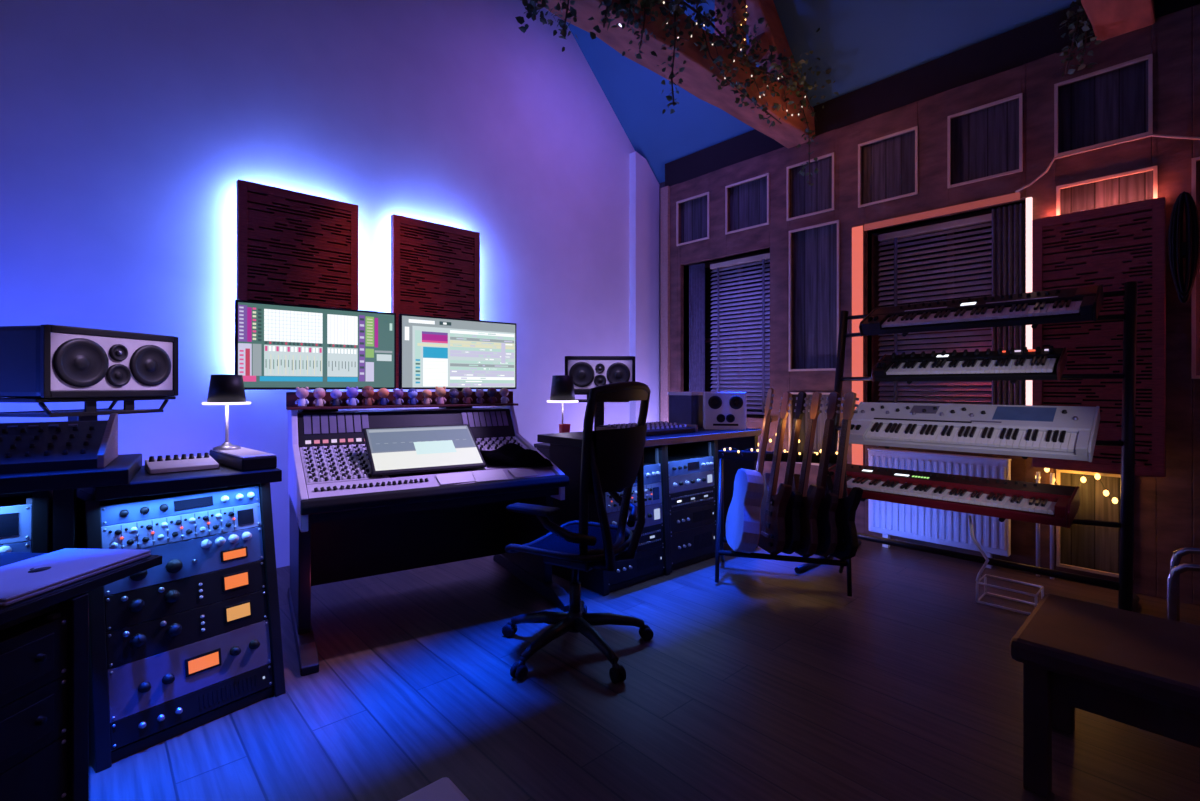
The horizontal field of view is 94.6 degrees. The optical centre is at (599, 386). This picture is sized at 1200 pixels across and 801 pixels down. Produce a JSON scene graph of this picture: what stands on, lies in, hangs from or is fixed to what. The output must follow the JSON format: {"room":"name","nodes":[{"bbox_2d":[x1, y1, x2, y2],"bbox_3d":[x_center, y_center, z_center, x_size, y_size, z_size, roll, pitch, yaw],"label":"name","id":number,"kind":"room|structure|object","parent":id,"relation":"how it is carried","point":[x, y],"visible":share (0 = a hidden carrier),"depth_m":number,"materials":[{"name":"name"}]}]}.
{"room":"studio","nodes":[
{"label":"studio","id":0,"kind":"room"},
{"bbox_2d":[0,0,634,567],"bbox_3d":[-1.672,-2.125,4.172,6.400,6.650,0.100,0,0,-43],"label":"wall","id":1,"kind":"structure","parent":0,"point":[129,129],"depth_m":3.65,"materials":[{"name":"white paint"}]},
{"bbox_2d":[236,179,357,309],"bbox_3d":[-2.009,-0.635,3.704,0.720,1.294,0.130,0,0,-43],"label":"acoustic panel","id":2,"kind":"object","parent":1,"relation":"in","point":[295,248],"visible":0.55,"depth_m":3.63,"materials":[{"name":"red wood"}]},
{"bbox_2d":[391,214,479,388],"bbox_3d":[-1.296,-0.630,4.362,0.720,1.284,0.130,0,0,-43],"label":"acoustic panel","id":3,"kind":"object","parent":1,"relation":"in","point":[435,268],"visible":0.56,"depth_m":4.29,"materials":[{"name":"red wood"}]},
{"bbox_2d":[630,151,658,423],"bbox_3d":[0.488,-0.650,6.035,0.380,3.700,0.090,0,0,-43],"label":"column","id":4,"kind":"structure","parent":1,"relation":"attached to","point":[644,186],"depth_m":5.97,"materials":[{"name":"white paint"}]},
{"bbox_2d":[89,539,1199,800],"bbox_3d":[0.724,1.250,1.722,6.800,0.100,6.950,0,0,-43],"label":"floor","id":5,"kind":"structure","parent":0,"point":[767,681],"depth_m":2.12,"materials":[{"name":"brown wood"}]},
{"bbox_2d":[0,490,52,552],"bbox_3d":[-2.070,0.760,1.708,0.560,0.880,0.472,0,0,-40],"label":"base cabinet","id":6,"kind":"object","parent":5,"relation":"on","point":[41,501],"visible":0.04,"depth_m":1.74,"materials":[{"name":"laminate"}]},
{"bbox_2d":[0,498,31,543],"bbox_3d":[-2.052,0.432,1.686,0.483,0.132,0.319,0,0,-40],"label":"rack","id":7,"kind":"object","parent":6,"relation":"in","point":[15,515],"visible":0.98,"depth_m":1.71,"materials":[{"name":"black metal"}]},
{"bbox_2d":[0,594,88,800],"bbox_3d":[-1.373,0.833,0.982,0.412,0.735,0.560,0,0,3],"label":"base cabinet","id":8,"kind":"object","parent":5,"relation":"on","point":[76,608],"visible":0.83,"depth_m":1.22,"materials":[{"name":"laminate"}]},
{"bbox_2d":[0,675,66,773],"bbox_3d":[-1.321,0.693,0.979,0.312,0.128,0.483,0,0,3],"label":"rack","id":9,"kind":"object","parent":8,"relation":"in","point":[36,719],"visible":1,"depth_m":1.14,"materials":[{"name":"black metal"}]},
{"bbox_2d":[0,615,66,707],"bbox_3d":[-1.321,0.563,0.979,0.312,0.128,0.483,0,0,3],"label":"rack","id":10,"kind":"object","parent":8,"relation":"in","point":[33,652],"visible":1,"depth_m":1.14,"materials":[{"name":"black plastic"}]},
{"bbox_2d":[0,552,161,624],"bbox_3d":[-1.390,0.451,1.060,0.450,0.026,0.800,0,0,3],"label":"desk","id":11,"kind":"object","parent":8,"relation":"on","point":[16,610],"visible":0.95,"depth_m":1.25,"materials":[{"name":"laminate"}]},
{"bbox_2d":[0,548,150,605],"bbox_3d":[-1.290,0.429,1.276,0.236,0.016,0.335,0,0,3],"label":"laptop","id":12,"kind":"object","parent":11,"relation":"on","point":[28,578],"visible":1,"depth_m":1.28,"materials":[{"name":"silver metal"}]},
{"bbox_2d":[0,454,141,551],"bbox_3d":[-2.089,0.733,1.718,1.000,0.934,0.520,0,0,-36],"label":"desk","id":13,"kind":"object","parent":5,"relation":"on","point":[64,484],"visible":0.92,"depth_m":1.75,"materials":[{"name":"laminate"}]},
{"bbox_2d":[0,413,117,473],"bbox_3d":[-2.005,0.182,1.762,0.681,0.165,0.370,0,0,-36],"label":"mixer","id":14,"kind":"object","parent":13,"relation":"on","point":[27,447],"visible":1,"depth_m":1.83,"materials":[{"name":"black metal"}]},
{"bbox_2d":[0,396,175,420],"bbox_3d":[-2.300,0.623,2.463,0.340,1.155,0.580,0,0,11],"label":"speaker stand","id":15,"kind":"object","parent":5,"relation":"on","point":[90,412],"visible":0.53,"depth_m":2.37,"materials":[{"name":"black metal"}]},
{"bbox_2d":[0,400,162,416],"bbox_3d":[-2.300,0.090,2.463,0.318,0.061,0.470,0,0,11],"label":"shelf","id":16,"kind":"object","parent":15,"relation":"on","point":[90,409],"depth_m":2.37,"materials":[{"name":"black metal"}]},
{"bbox_2d":[0,324,177,397],"bbox_3d":[-2.290,-0.101,2.460,0.397,0.290,0.560,0,0,11],"label":"monitor","id":17,"kind":"object","parent":15,"relation":"on","point":[37,361],"visible":1,"depth_m":2.29,"materials":[{"name":"plastic"}]},
{"bbox_2d":[77,483,285,772],"bbox_3d":[-1.588,0.785,2.086,0.472,0.830,0.562,0,0,36],"label":"base cabinet","id":18,"kind":"object","parent":5,"relation":"on","point":[101,757],"visible":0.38,"depth_m":1.84,"materials":[{"name":"laminate"}]},
{"bbox_2d":[100,486,259,526],"bbox_3d":[-1.624,0.453,2.112,0.318,0.112,0.483,0,0,36],"label":"rack","id":19,"kind":"object","parent":18,"relation":"in","point":[170,506],"visible":1,"depth_m":2.00,"materials":[{"name":"black metal"}]},
{"bbox_2d":[101,503,260,548],"bbox_3d":[-1.614,0.532,2.105,0.321,0.138,0.483,0,0,36],"label":"rack","id":20,"kind":"object","parent":18,"relation":"in","point":[175,528],"visible":1,"depth_m":2.00,"materials":[{"name":"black metal"}]},
{"bbox_2d":[104,526,263,595],"bbox_3d":[-1.595,0.644,2.091,0.338,0.176,0.483,0,0,36],"label":"rack","id":21,"kind":"object","parent":18,"relation":"in","point":[201,555],"visible":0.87,"depth_m":2.02,"materials":[{"name":"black metal"}]},
{"bbox_2d":[104,560,265,631],"bbox_3d":[-1.579,0.765,2.079,0.332,0.158,0.483,0,0,36],"label":"rack","id":22,"kind":"object","parent":18,"relation":"in","point":[132,607],"visible":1,"depth_m":1.97,"materials":[{"name":"black metal"}]},
{"bbox_2d":[106,589,267,668],"bbox_3d":[-1.564,0.879,2.068,0.332,0.160,0.483,0,0,36],"label":"rack","id":23,"kind":"object","parent":18,"relation":"in","point":[125,645],"visible":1,"depth_m":1.96,"materials":[{"name":"black metal"}]},
{"bbox_2d":[93,464,281,500],"bbox_3d":[-1.606,0.344,2.151,0.535,0.048,0.520,0,0,-44],"label":"desk","id":24,"kind":"object","parent":18,"relation":"on","point":[143,483],"visible":0.75,"depth_m":1.97,"materials":[{"name":"laminate"}]},
{"bbox_2d":[145,452,218,473],"bbox_3d":[-1.635,0.293,2.167,0.212,0.052,0.200,0,0,-44],"label":"controller","id":25,"kind":"object","parent":24,"relation":"on","point":[183,463],"visible":1,"depth_m":2.14,"materials":[{"name":"white plastic"}]},
{"bbox_2d":[202,374,276,470],"bbox_3d":[-1.488,0.133,2.268,0.200,0.372,0.451,0,0,-43],"label":"table lamp","id":26,"kind":"object","parent":24,"relation":"on","point":[224,389],"depth_m":2.30,"materials":[{"name":"metal"}]},
{"bbox_2d":[107,620,270,722],"bbox_3d":[-1.547,1.017,2.056,0.336,0.208,0.483,0,0,36],"label":"rack","id":27,"kind":"object","parent":18,"relation":"in","point":[139,685],"visible":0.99,"depth_m":1.94,"materials":[{"name":"black metal"}]},
{"bbox_2d":[110,663,272,750],"bbox_3d":[-1.425,1.118,1.966,0.051,0.085,0.483,0,0,36],"label":"rack","id":28,"kind":"object","parent":18,"relation":"in","point":[129,729],"visible":1,"depth_m":1.93,"materials":[{"name":"metal"}]},
{"bbox_2d":[199,674,257,708],"bbox_3d":[-1.361,1.117,2.035,0.002,0.043,0.189,-12,-7,36],"label":"vent grille","id":29,"kind":"object","parent":28,"relation":"attached to","point":[256,679],"depth_m":2.03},
{"bbox_2d":[287,406,569,675],"bbox_3d":[-0.992,0.662,3.131,1.310,1.075,1.160,0,0,-32],"label":"mixing console","id":30,"kind":"object","parent":5,"relation":"on","point":[347,522],"visible":0.85,"depth_m":3.10,"materials":[{"name":"metal"}]},
{"bbox_2d":[235,300,395,411],"bbox_3d":[-1.624,-0.155,3.201,0.830,0.596,0.172,0,0,-40],"label":"screen","id":31,"kind":"object","parent":30,"relation":"on","point":[278,346],"visible":0.97,"depth_m":3.11,"materials":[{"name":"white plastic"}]},
{"bbox_2d":[286,391,517,409],"bbox_3d":[-1.135,0.076,3.365,1.340,0.095,0.100,0,0,-32],"label":"shelf","id":32,"kind":"object","parent":30,"relation":"on","point":[291,397],"visible":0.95,"depth_m":3.31,"materials":[{"name":"brown wood"}]},
{"bbox_2d":[363,424,485,475],"bbox_3d":[-0.942,0.331,2.981,0.580,0.223,0.302,0,0,-32],"label":"screen","id":33,"kind":"object","parent":30,"relation":"on","point":[412,449],"visible":1,"depth_m":2.95,"materials":[{"name":"black plastic"}]},
{"bbox_2d":[435,472,475,484],"bbox_3d":[-0.736,0.468,2.856,0.200,0.037,0.094,0,0,-35],"label":"paper sheet","id":34,"kind":"object","parent":30,"relation":"on","point":[461,477],"visible":1,"depth_m":2.85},
{"bbox_2d":[399,314,515,408],"bbox_3d":[-0.967,-0.155,3.746,0.830,0.596,0.172,0,0,-40],"label":"screen","id":35,"kind":"object","parent":30,"relation":"on","point":[456,353],"visible":0.98,"depth_m":3.65,"materials":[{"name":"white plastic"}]},
{"bbox_2d":[471,469,507,481],"bbox_3d":[-0.584,0.468,2.937,0.170,0.040,0.104,0,0,-28],"label":"paper sheet","id":36,"kind":"object","parent":30,"relation":"on","point":[486,475],"visible":1,"depth_m":2.93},
{"bbox_2d":[480,443,552,466],"bbox_3d":[-0.491,0.388,3.185,0.432,0.122,0.212,0,0,-17],"label":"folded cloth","id":37,"kind":"object","parent":30,"relation":"on","point":[509,454],"visible":0.99,"depth_m":3.14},
{"bbox_2d":[398,777,468,800],"bbox_3d":[-0.311,0.975,0.754,0.460,0.450,0.460,0,0,-43],"label":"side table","id":38,"kind":"object","parent":5,"relation":"on","point":[443,789],"visible":1,"depth_m":1.02,"materials":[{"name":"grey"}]},
{"bbox_2d":[502,381,653,683],"bbox_3d":[-0.135,0.588,2.542,0.718,1.225,0.719,0,0,30],"label":"office chair","id":39,"kind":"object","parent":5,"relation":"on","point":[612,460],"visible":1,"depth_m":2.37,"materials":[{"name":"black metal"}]},
{"bbox_2d":[575,393,628,430],"bbox_3d":[-0.007,0.623,4.565,0.580,1.155,0.340,0,0,-1],"label":"speaker stand","id":40,"kind":"object","parent":5,"relation":"on","point":[599,412],"visible":0.07,"depth_m":4.53,"materials":[{"name":"black metal"}]},
{"bbox_2d":[565,356,634,392],"bbox_3d":[-0.002,-0.101,4.576,0.560,0.290,0.397,0,0,-1],"label":"monitor","id":41,"kind":"object","parent":40,"relation":"on","point":[588,372],"visible":0.83,"depth_m":4.39,"materials":[{"name":"plastic"}]},
{"bbox_2d":[550,444,669,595],"bbox_3d":[0.064,0.782,3.561,0.565,0.835,0.532,0,0,-41],"label":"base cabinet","id":42,"kind":"object","parent":5,"relation":"on","point":[567,459],"visible":0.38,"depth_m":3.43,"materials":[{"name":"laminate"}]},
{"bbox_2d":[547,375,577,423],"bbox_3d":[-0.279,0.165,4.137,0.238,0.507,0.238,0,0,-43],"label":"table lamp","id":43,"kind":"object","parent":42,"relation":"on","point":[562,387],"visible":0.83,"depth_m":4.06,"materials":[{"name":"metal"}]},
{"bbox_2d":[605,482,661,512],"bbox_3d":[0.119,0.681,3.496,0.483,0.142,0.319,0,0,-41],"label":"rack","id":44,"kind":"object","parent":42,"relation":"in","point":[653,491],"visible":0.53,"depth_m":3.44,"materials":[{"name":"black metal"}]},
{"bbox_2d":[607,503,662,529],"bbox_3d":[0.125,0.810,3.490,0.483,0.141,0.322,0,0,-41],"label":"rack","id":45,"kind":"object","parent":42,"relation":"in","point":[653,512],"visible":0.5,"depth_m":3.46,"materials":[{"name":"black metal"}]},
{"bbox_2d":[608,545,664,585],"bbox_3d":[0.200,1.085,3.403,0.483,0.151,0.113,0,0,-41],"label":"rack","id":46,"kind":"object","parent":42,"relation":"in","point":[648,561],"visible":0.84,"depth_m":3.38,"materials":[{"name":"metal"}]},
{"bbox_2d":[637,553,658,570],"bbox_3d":[0.298,1.083,3.431,0.189,0.075,0.002,0,-3,-41],"label":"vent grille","id":47,"kind":"object","parent":46,"relation":"attached to","point":[656,553],"depth_m":3.43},
{"bbox_2d":[622,523,663,551],"bbox_3d":[0.125,0.945,3.490,0.483,0.151,0.309,0,0,-41],"label":"rack","id":48,"kind":"object","parent":42,"relation":"in","point":[652,536],"visible":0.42,"depth_m":3.46,"materials":[{"name":"black metal"}]},
{"bbox_2d":[633,463,660,485],"bbox_3d":[0.115,0.556,3.501,0.483,0.132,0.319,0,0,-41],"label":"rack","id":49,"kind":"object","parent":42,"relation":"in","point":[652,472],"visible":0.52,"depth_m":3.49,"materials":[{"name":"black metal"}]},
{"bbox_2d":[537,427,760,547],"bbox_3d":[0.393,0.756,3.890,1.530,0.886,0.700,0,0,-41],"label":"desk","id":50,"kind":"object","parent":5,"relation":"on","point":[741,440],"visible":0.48,"depth_m":3.98,"materials":[{"name":"laminate"}]},
{"bbox_2d":[596,421,697,435],"bbox_3d":[0.323,0.277,3.728,0.650,0.070,0.316,0,0,-41],"label":"mixer","id":51,"kind":"object","parent":50,"relation":"on","point":[653,428],"visible":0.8,"depth_m":3.70,"materials":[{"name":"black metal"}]},
{"bbox_2d":[668,392,702,427],"bbox_3d":[0.696,0.176,4.360,0.212,0.275,0.252,0,0,-39],"label":"speaker","id":52,"kind":"object","parent":50,"relation":"on","point":[684,407],"visible":0.66,"depth_m":4.27,"materials":[{"name":"grey wood"}]},
{"bbox_2d":[703,392,746,429],"bbox_3d":[0.926,0.174,4.128,0.300,0.275,0.233,0,0,7],"label":"speaker","id":53,"kind":"object","parent":50,"relation":"on","point":[721,410],"visible":1,"depth_m":4.02},
{"bbox_2d":[665,440,718,572],"bbox_3d":[0.480,0.782,3.945,0.565,0.835,0.532,0,0,-41],"label":"base cabinet","id":54,"kind":"object","parent":5,"relation":"on","point":[703,448],"visible":0.12,"depth_m":3.94,"materials":[{"name":"laminate"}]},
{"bbox_2d":[668,455,713,476],"bbox_3d":[0.532,0.546,3.885,0.483,0.112,0.319,0,0,-41],"label":"audio equipment","id":55,"kind":"object","parent":54,"relation":"in","point":[677,464],"visible":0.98,"depth_m":3.79,"materials":[{"name":"black metal"}]},
{"bbox_2d":[669,486,714,511],"bbox_3d":[0.536,0.765,3.881,0.483,0.132,0.308,0,0,-41],"label":"rack","id":56,"kind":"object","parent":54,"relation":"in","point":[682,500],"visible":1,"depth_m":3.76,"materials":[{"name":"black metal"}]},
{"bbox_2d":[669,470,714,493],"bbox_3d":[0.536,0.651,3.881,0.483,0.122,0.321,0,0,-41],"label":"rack","id":57,"kind":"object","parent":54,"relation":"in","point":[679,483],"visible":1,"depth_m":3.76,"materials":[{"name":"black metal"}]},
{"bbox_2d":[670,503,715,533],"bbox_3d":[0.543,0.895,3.873,0.483,0.151,0.318,0,0,-41],"label":"rack","id":58,"kind":"object","parent":54,"relation":"in","point":[689,518],"visible":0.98,"depth_m":3.76,"materials":[{"name":"metal"}]},
{"bbox_2d":[671,523,715,564],"bbox_3d":[0.615,1.060,3.789,0.483,0.201,0.114,0,0,-41],"label":"rack","id":59,"kind":"object","parent":54,"relation":"in","point":[692,543],"visible":0.81,"depth_m":3.75,"materials":[{"name":"metal"}]},
{"bbox_2d":[694,531,712,549],"bbox_3d":[0.714,1.058,3.817,0.189,0.100,0.002,0,-3,-41],"label":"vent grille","id":60,"kind":"object","parent":59,"relation":"attached to","point":[710,533],"depth_m":3.82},
{"bbox_2d":[715,450,851,596],"bbox_3d":[1.128,0.806,3.460,0.780,0.781,0.461,0,0,17],"label":"rack","id":61,"kind":"object","parent":5,"relation":"on","point":[727,454],"visible":0.65,"depth_m":3.43,"materials":[{"name":"black metal"}]},
{"bbox_2d":[725,388,774,552],"bbox_3d":[0.925,0.501,3.379,0.260,0.988,0.390,0,0,0],"label":"acoustic guitar","id":62,"kind":"object","parent":61,"relation":"on","point":[743,521],"visible":1,"depth_m":3.28,"materials":[{"name":"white wood"}]},
{"bbox_2d":[758,391,792,554],"bbox_3d":[1.079,0.515,3.397,0.171,0.975,0.331,0,0,-6],"label":"electric guitar","id":63,"kind":"object","parent":61,"relation":"on","point":[773,505],"visible":0.98,"depth_m":3.37,"materials":[{"name":"brown wood"}]},
{"bbox_2d":[777,392,807,553],"bbox_3d":[1.161,0.515,3.369,0.170,0.975,0.321,0,0,-3],"label":"electric guitar","id":64,"kind":"object","parent":61,"relation":"on","point":[792,513],"visible":0.62,"depth_m":3.32,"materials":[{"name":"black wood"}]},
{"bbox_2d":[791,392,823,556],"bbox_3d":[1.246,0.515,3.348,0.171,0.975,0.331,0,0,-8],"label":"electric guitar","id":65,"kind":"object","parent":61,"relation":"on","point":[808,544],"visible":0.72,"depth_m":3.30,"materials":[{"name":"brown wood"}]},
{"bbox_2d":[807,392,841,556],"bbox_3d":[1.342,0.515,3.321,0.170,0.975,0.321,0,0,-9],"label":"electric guitar","id":66,"kind":"object","parent":61,"relation":"on","point":[826,522],"visible":0.7,"depth_m":3.28,"materials":[{"name":"black wood"}]},
{"bbox_2d":[825,392,862,559],"bbox_3d":[1.431,0.515,3.300,0.177,0.975,0.331,0,0,-19],"label":"electric guitar","id":67,"kind":"object","parent":61,"relation":"on","point":[847,538],"visible":0.7,"depth_m":3.25,"materials":[{"name":"black wood"}]},
{"bbox_2d":[868,448,1010,568],"bbox_3d":[2.366,0.835,3.924,0.080,0.730,0.880,0,0,-43],"label":"radiator","id":68,"kind":"object","parent":5,"relation":"on","point":[938,526],"visible":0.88,"depth_m":3.86,"materials":[{"name":"white metal"}]},
{"bbox_2d":[868,448,1010,460],"bbox_3d":[2.366,0.475,3.924,0.080,0.010,0.880,0,0,-43],"label":"grille","id":69,"kind":"object","parent":68,"relation":"attached to","point":[943,456],"depth_m":3.91,"materials":[{"name":"white metal"}]},
{"bbox_2d":[794,281,1138,611],"bbox_3d":[2.130,0.323,3.332,0.951,1.755,1.561,0,0,-43],"label":"keyboard stand","id":70,"kind":"object","parent":5,"relation":"on","point":[1128,601],"visible":0.44,"depth_m":2.87,"materials":[{"name":"black metal"}]},
{"bbox_2d":[816,464,1079,527],"bbox_3d":[1.965,0.603,3.261,0.345,0.168,1.270,0,0,-43],"label":"keyboard synthesizer","id":71,"kind":"object","parent":70,"relation":"on","point":[1048,504],"visible":0.94,"depth_m":3.07,"materials":[{"name":"red paint"}]},
{"bbox_2d":[871,346,1066,381],"bbox_3d":[2.130,-0.129,3.264,0.258,0.193,0.930,0,0,-43],"label":"keyboard synthesizer","id":72,"kind":"object","parent":70,"relation":"on","point":[1012,364],"visible":1,"depth_m":3.18,"materials":[{"name":"black plastic"}]},
{"bbox_2d":[840,402,1099,461],"bbox_3d":[2.041,0.227,3.168,0.367,0.260,1.190,0,0,-43],"label":"keyboard synthesizer","id":73,"kind":"object","parent":70,"relation":"on","point":[1053,432],"visible":0.98,"depth_m":3.03,"materials":[{"name":"silver metal"}]},
{"bbox_2d":[859,284,1103,335],"bbox_3d":[2.208,-0.442,3.312,0.326,0.218,1.165,0,0,-43],"label":"keyboard synthesizer","id":74,"kind":"object","parent":70,"relation":"on","point":[1079,304],"visible":1,"depth_m":3.19,"materials":[{"name":"black plastic"}]},
{"bbox_2d":[976,574,1043,614],"bbox_3d":[2.246,1.137,3.037,0.192,0.117,0.270,0,0,-43],"label":"wire frame","id":75,"kind":"object","parent":5,"relation":"on","point":[985,576],"visible":0.84,"depth_m":3.04,"materials":[{"name":"white metal"}]},
{"bbox_2d":[1010,594,1199,798],"bbox_3d":[1.850,0.975,1.387,0.560,0.450,1.250,0,0,-43],"label":"bench","id":76,"kind":"object","parent":5,"relation":"on","point":[1138,670],"visible":1,"depth_m":1.61,"materials":[{"name":"wood"}]},
{"bbox_2d":[1167,546,1199,621],"bbox_3d":[2.652,0.929,2.242,0.372,0.518,0.492,0,0,-43],"label":"chair","id":77,"kind":"object","parent":5,"relation":"on","point":[1173,579],"visible":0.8,"depth_m":2.29,"materials":[{"name":"silver metal"}]},
{"bbox_2d":[566,0,1075,182],"bbox_3d":[0.687,-3.785,1.688,6.500,3.570,6.750,0,0,-43],"label":"ceiling","id":78,"kind":"structure","parent":0,"point":[863,43],"depth_m":4.33,"materials":[{"name":"paint"}]},
{"bbox_2d":[537,0,814,148],"bbox_3d":[-0.510,-3.746,2.692,6.100,3.346,0.271,0,0,-43],"label":"ceiling beam","id":79,"kind":"structure","parent":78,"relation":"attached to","point":[697,78],"depth_m":3.89,"materials":[{"name":"brown wood"}]},
{"bbox_2d":[515,0,838,186],"bbox_3d":[0.510,-2.143,3.446,0.681,1.021,3.472,0,0,45],"label":"ivy garland","id":80,"kind":"object","parent":79,"relation":"hanging from","point":[675,9],"visible":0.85,"depth_m":3.55,"materials":[{"name":"green plant"}]},
{"bbox_2d":[1081,0,1155,40],"bbox_3d":[0.856,-3.746,1.211,6.100,3.345,0.272,0,0,-43],"label":"roof truss","id":81,"kind":"object","parent":78,"relation":"attached to","point":[1109,19],"visible":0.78,"depth_m":3.10,"materials":[{"name":"brown wood"}]},
{"bbox_2d":[1059,0,1101,76],"bbox_3d":[2.835,-2.257,2.903,0.570,0.791,0.913,0,0,29],"label":"ivy garland","id":82,"kind":"object","parent":81,"relation":"hanging from","point":[1072,24],"visible":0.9,"depth_m":3.28,"materials":[{"name":"green plant"}]},
{"bbox_2d":[659,60,1199,573],"bbox_3d":[2.881,-0.600,3.712,0.210,3.600,6.750,0,0,-43],"label":"wall","id":83,"kind":"structure","parent":0,"point":[1113,105],"depth_m":3.87,"materials":[{"name":"brown wood"}]},
{"bbox_2d":[661,186,669,422],"bbox_3d":[0.686,-0.450,5.830,0.035,3.300,0.100,0,0,-43],"label":"trim","id":84,"kind":"structure","parent":83,"relation":"attached to","point":[665,191],"depth_m":5.80,"materials":[{"name":"paint"}]},
{"bbox_2d":[676,192,709,245],"bbox_3d":[0.934,-1.685,5.583,0.020,0.458,0.408,0,0,-43],"label":"trim","id":85,"kind":"structure","parent":83,"relation":"attached to","point":[706,193],"depth_m":5.56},
{"bbox_2d":[684,248,771,421],"bbox_3d":[1.295,-0.487,5.439,0.400,1.605,1.080,0,0,-43],"label":"window","id":86,"kind":"structure","parent":83,"relation":"in","point":[708,301],"depth_m":5.64,"materials":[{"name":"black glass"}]},
{"bbox_2d":[689,263,704,391],"bbox_3d":[0.991,-0.492,5.676,0.036,1.525,0.200,0,0,-43],"label":"curtain","id":87,"kind":"object","parent":86,"relation":"hanging from","point":[696,272],"visible":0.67,"depth_m":5.66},
{"bbox_2d":[710,253,769,414],"bbox_3d":[1.370,-0.490,5.359,0.060,1.500,0.700,0,0,-43],"label":"window blind","id":88,"kind":"object","parent":86,"relation":"attached to","point":[722,382],"visible":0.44,"depth_m":5.34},
{"bbox_2d":[725,173,768,234],"bbox_3d":[1.358,-1.685,5.123,0.020,0.458,0.458,0,0,-43],"label":"trim","id":89,"kind":"structure","parent":83,"relation":"attached to","point":[766,174],"depth_m":5.14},
{"bbox_2d":[786,152,834,220],"bbox_3d":[1.772,-1.680,4.675,0.020,0.468,0.418,0,0,-43],"label":"trim","id":90,"kind":"structure","parent":83,"relation":"attached to","point":[833,153],"depth_m":4.66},
{"bbox_2d":[789,220,838,370],"bbox_3d":[1.792,-0.745,4.653,0.020,1.218,0.438,0,0,-43],"label":"trim","id":91,"kind":"structure","parent":83,"relation":"attached to","point":[835,221],"depth_m":4.76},
{"bbox_2d":[852,225,862,464],"bbox_3d":[2.038,-0.210,4.386,0.004,2.120,0.085,0,0,-43],"label":"light strip","id":92,"kind":"object","parent":83,"relation":"attached to","point":[857,232],"visible":0.64,"depth_m":4.38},
{"bbox_2d":[858,126,917,207],"bbox_3d":[2.189,-1.665,4.223,0.020,0.498,0.428,0,0,-43],"label":"trim","id":93,"kind":"structure","parent":83,"relation":"attached to","point":[915,128],"depth_m":4.21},
{"bbox_2d":[665,0,1199,186],"bbox_3d":[2.892,-2.235,3.524,0.030,0.270,6.460,0,0,-43],"label":"trim","id":94,"kind":"structure","parent":83,"relation":"attached to","point":[1040,38],"depth_m":4.07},
{"bbox_2d":[670,4,1199,605],"bbox_3d":[2.882,-0.450,3.516,0.055,3.308,6.460,0,0,-43],"label":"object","id":95,"kind":"structure","parent":83,"relation":"attached to","point":[1167,509],"depth_m":3.62,"materials":[{"name":"wood"}]},
{"bbox_2d":[864,192,1019,230],"bbox_3d":[2.409,-1.250,3.984,0.004,0.050,0.990,0,0,-43],"label":"window frame","id":96,"kind":"structure","parent":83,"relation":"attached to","point":[1014,196],"depth_m":3.93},
{"bbox_2d":[867,201,1025,403],"bbox_3d":[2.543,-0.412,4.087,0.400,1.695,1.080,0,0,-43],"label":"window","id":97,"kind":"structure","parent":83,"relation":"in","point":[875,242],"depth_m":4.30,"materials":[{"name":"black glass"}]},
{"bbox_2d":[878,208,1025,404],"bbox_3d":[2.550,-0.425,4.080,0.060,1.570,0.940,0,0,-43],"label":"window blind","id":98,"kind":"object","parent":97,"relation":"attached to","point":[986,218],"visible":0.55,"depth_m":4.12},
{"bbox_2d":[992,203,1024,404],"bbox_3d":[2.764,-0.417,3.754,0.036,1.615,0.190,0,0,-43],"label":"curtain","id":99,"kind":"object","parent":97,"relation":"hanging from","point":[1008,223],"visible":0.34,"depth_m":3.75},
{"bbox_2d":[947,93,1022,187],"bbox_3d":[2.609,-1.660,3.767,0.020,0.508,0.428,0,0,-43],"label":"trim","id":100,"kind":"structure","parent":83,"relation":"attached to","point":[1020,96],"depth_m":3.75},
{"bbox_2d":[1026,197,1032,405],"bbox_3d":[2.769,-0.485,3.575,0.029,1.470,0.030,0,0,-43],"label":"light strip","id":101,"kind":"object","parent":83,"relation":"attached to","point":[1029,201],"visible":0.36,"depth_m":3.57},
{"bbox_2d":[1056,469,1120,577],"bbox_3d":[2.989,0.820,3.356,0.020,0.608,0.348,0,0,-43],"label":"trim","id":102,"kind":"structure","parent":83,"relation":"attached to","point":[1058,471],"depth_m":3.42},
{"bbox_2d":[1032,197,1165,477],"bbox_3d":[2.959,-0.275,3.308,0.115,1.554,0.585,0,0,-43],"label":"acoustic panel","id":103,"kind":"object","parent":83,"relation":"attached to","point":[1114,246],"visible":0.75,"depth_m":3.23,"materials":[{"name":"red wood"}]},
{"bbox_2d":[1054,53,1152,156],"bbox_3d":[3.013,-1.675,3.330,0.020,0.458,0.438,0,0,-43],"label":"trim","id":104,"kind":"structure","parent":83,"relation":"attached to","point":[1149,57],"depth_m":3.29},
{"bbox_2d":[1056,165,1157,215],"bbox_3d":[3.023,-0.677,3.319,0.020,1.163,0.448,0,0,-43],"label":"trim","id":105,"kind":"structure","parent":83,"relation":"attached to","point":[1154,168],"depth_m":3.28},
{"bbox_2d":[1015,134,1199,192],"bbox_3d":[3.056,-1.353,3.242,0.023,0.178,1.023,0,0,-43],"label":"cable","id":106,"kind":"object","parent":83,"relation":"attached to","point":[1149,135],"visible":1,"depth_m":3.29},
{"bbox_2d":[1168,191,1199,302],"bbox_3d":[3.181,-0.749,3.016,0.183,0.598,0.120,0,0,-43],"label":"cable bundle","id":107,"kind":"object","parent":83,"relation":"hanging from","point":[1178,249],"visible":1,"depth_m":2.97,"materials":[{"name":"black rubber"}]},
{"bbox_2d":[1191,157,1199,378],"bbox_3d":[3.446,-0.652,2.859,0.020,1.213,0.538,0,0,-43],"label":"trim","id":108,"kind":"structure","parent":83,"relation":"attached to","point":[1193,160],"depth_m":3.04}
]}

